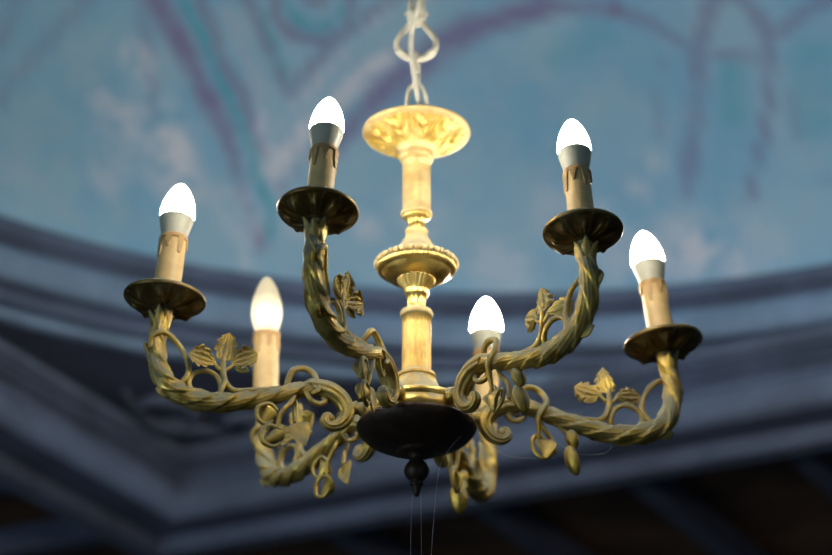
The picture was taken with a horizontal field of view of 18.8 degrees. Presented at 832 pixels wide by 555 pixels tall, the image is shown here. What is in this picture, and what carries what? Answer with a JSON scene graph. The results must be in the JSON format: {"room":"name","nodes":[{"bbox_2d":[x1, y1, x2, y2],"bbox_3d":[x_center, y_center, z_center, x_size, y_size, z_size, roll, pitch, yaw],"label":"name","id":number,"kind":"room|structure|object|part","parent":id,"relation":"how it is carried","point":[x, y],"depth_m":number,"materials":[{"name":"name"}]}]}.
{"room":"ornate hall","nodes":[
{"label":"ornate hall","id":0,"kind":"room"},
{"bbox_2d":[0,322,473,446],"bbox_3d":[0.137,-0.401,2.714,2.540,0.030,2.613,-13,-29,25],"label":"ceiling","id":1,"kind":"structure","parent":0,"point":[104,372],"depth_m":3.82,"materials":[{"name":"blue paint"}]},
{"bbox_2d":[121,390,314,435],"bbox_3d":[-0.317,0.216,3.954,0.305,0.027,0.150,5,-26,-9],"label":"trim","id":2,"kind":"structure","parent":1,"relation":"attached to","point":[176,426],"depth_m":3.94,"materials":[{"name":"blue paint"}]},
{"bbox_2d":[0,215,831,386],"bbox_3d":[0.137,-0.435,2.731,2.544,0.116,2.544,0,-26,0],"label":"trim","id":3,"kind":"structure","parent":1,"relation":"attached to","point":[53,283],"depth_m":3.73,"materials":[{"name":"blue paint"}]},
{"bbox_2d":[0,0,831,291],"bbox_3d":[0.137,-0.793,2.904,2.334,0.720,2.334,5,-26,-11],"label":"ceiling","id":4,"kind":"structure","parent":0,"point":[707,124],"depth_m":3.78,"materials":[{"name":"blue paint"}]},
{"bbox_2d":[124,0,702,554],"bbox_3d":[0.002,-0.418,2.703,0.500,1.562,0.551,-11,-28,22],"label":"chandelier","id":5,"kind":"object","parent":4,"relation":"hanging from","point":[415,419],"depth_m":2.44,"materials":[{"name":"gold metal"}]},
{"bbox_2d":[154,184,194,281],"bbox_3d":[-0.239,-0.035,2.481,0.039,0.129,0.034,0,-26,0],"label":"candle","id":6,"kind":"object","parent":5,"relation":"on","point":[177,213],"depth_m":2.47,"materials":[{"name":"plastic"}]},
{"bbox_3d":[-0.157,0.089,2.440,0.219,0.120,0.025,5,-26,-11],"label":"arm","id":7,"kind":"part","parent":5,"relation":"part of","materials":[{"name":"gold metal"}]},
{"bbox_2d":[251,277,281,386],"bbox_3d":[-0.160,0.063,2.684,0.033,0.131,0.043,0,-26,0],"label":"candle","id":8,"kind":"object","parent":5,"relation":"on","point":[266,309],"depth_m":2.67,"materials":[{"name":"plastic"}]},
{"bbox_3d":[-0.100,0.154,2.576,0.026,0.121,0.214,20,-33,-36],"label":"arm","id":9,"kind":"part","parent":5,"relation":"part of","materials":[{"name":"gold metal"}]},
{"bbox_2d":[307,97,343,188],"bbox_3d":[-0.084,-0.114,2.318,0.035,0.129,0.040,0,-26,0],"label":"candle","id":10,"kind":"object","parent":5,"relation":"on","point":[326,128],"depth_m":2.31,"materials":[{"name":"plastic"}]},
{"bbox_3d":[-0.059,0.036,2.332,0.025,0.121,0.223,-9,-27,18],"label":"arm","id":11,"kind":"part","parent":5,"relation":"part of","materials":[{"name":"gold metal"}]},
{"bbox_3d":[0.001,-0.622,2.802,0.016,1.017,0.017,10,-28,-20],"label":"power cord","id":12,"kind":"part","parent":5,"relation":"part of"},
{"bbox_3d":[0.000,-0.635,2.825,0.094,1.065,0.094,12,-28,-23],"label":"chain","id":13,"kind":"part","parent":5,"relation":"part of","materials":[{"name":"metal"}]},
{"bbox_3d":[0.000,-0.137,2.583,0.111,0.042,0.111,0,-26,0],"label":"canopy dish","id":14,"kind":"part","parent":5,"relation":"part of","materials":[{"name":"gold metal"}]},
{"bbox_3d":[0.001,-0.090,2.560,0.032,0.064,0.032,0,-26,0],"label":"stem","id":15,"kind":"part","parent":5,"relation":"part of","materials":[{"name":"gold metal"}]},
{"bbox_3d":[0.001,0.157,2.441,0.118,0.034,0.118,0,-26,0],"label":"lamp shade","id":16,"kind":"part","parent":5,"relation":"part of","materials":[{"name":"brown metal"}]},
{"bbox_3d":[0.001,0.070,2.483,0.038,0.068,0.038,0,-26,0],"label":"stem","id":17,"kind":"part","parent":5,"relation":"part of","materials":[{"name":"gold metal"}]},
{"bbox_3d":[0.051,0.167,2.602,0.025,0.121,0.215,-8,-27,15],"label":"arm","id":18,"kind":"part","parent":5,"relation":"part of","materials":[{"name":"gold metal"}]},
{"bbox_2d":[471,298,501,408],"bbox_3d":[0.076,0.084,2.726,0.034,0.129,0.042,0,-26,0],"label":"candle","id":19,"kind":"object","parent":5,"relation":"on","point":[486,321],"depth_m":2.72,"materials":[{"name":"plastic"}]},
{"bbox_3d":[0.098,0.047,2.354,0.025,0.121,0.217,20,-32,-35],"label":"arm","id":20,"kind":"part","parent":5,"relation":"part of","materials":[{"name":"gold metal"}]},
{"bbox_2d":[557,119,593,210],"bbox_3d":[0.150,-0.095,2.356,0.034,0.129,0.040,0,-26,0],"label":"candle","id":21,"kind":"object","parent":5,"relation":"on","point":[574,151],"depth_m":2.35,"materials":[{"name":"plastic"}]},
{"bbox_3d":[0.161,0.116,2.497,0.226,0.121,0.025,6,-26,-12],"label":"arm","id":22,"kind":"part","parent":5,"relation":"part of","materials":[{"name":"gold metal"}]},
{"bbox_2d":[631,232,672,327],"bbox_3d":[0.242,0.011,2.574,0.042,0.129,0.034,0,-26,0],"label":"candle","id":23,"kind":"object","parent":5,"relation":"on","point":[647,258],"depth_m":2.57,"materials":[{"name":"plastic"}]},
{"bbox_2d":[0,457,831,554],"bbox_3d":[0.137,-0.325,2.677,6.400,0.030,6.693,-13,-29,25],"label":"ceiling","id":24,"kind":"structure","parent":0,"point":[772,503],"depth_m":4.15,"materials":[{"name":"brown wood"}]},
{"bbox_2d":[0,324,831,538],"bbox_3d":[0.137,-0.336,2.683,2.706,0.119,2.522,-12,-28,23],"label":"trim","id":25,"kind":"structure","parent":24,"relation":"attached to","point":[50,425],"depth_m":3.82,"materials":[{"name":"blue stone"}]},
{"bbox_2d":[0,422,831,554],"bbox_3d":[0.137,-0.284,2.658,2.719,0.060,2.600,-12,-28,23],"label":"trim","id":26,"kind":"structure","parent":24,"relation":"attached to","point":[14,476],"depth_m":3.89,"materials":[{"name":"paint"}]},
{"bbox_2d":[0,449,831,554],"bbox_3d":[0.130,-0.297,2.649,6.415,0.045,6.020,7,-27,-15],"label":"trim","id":27,"kind":"structure","parent":24,"relation":"attached to","point":[667,496],"depth_m":4.10,"materials":[{"name":"stone"}]}
]}

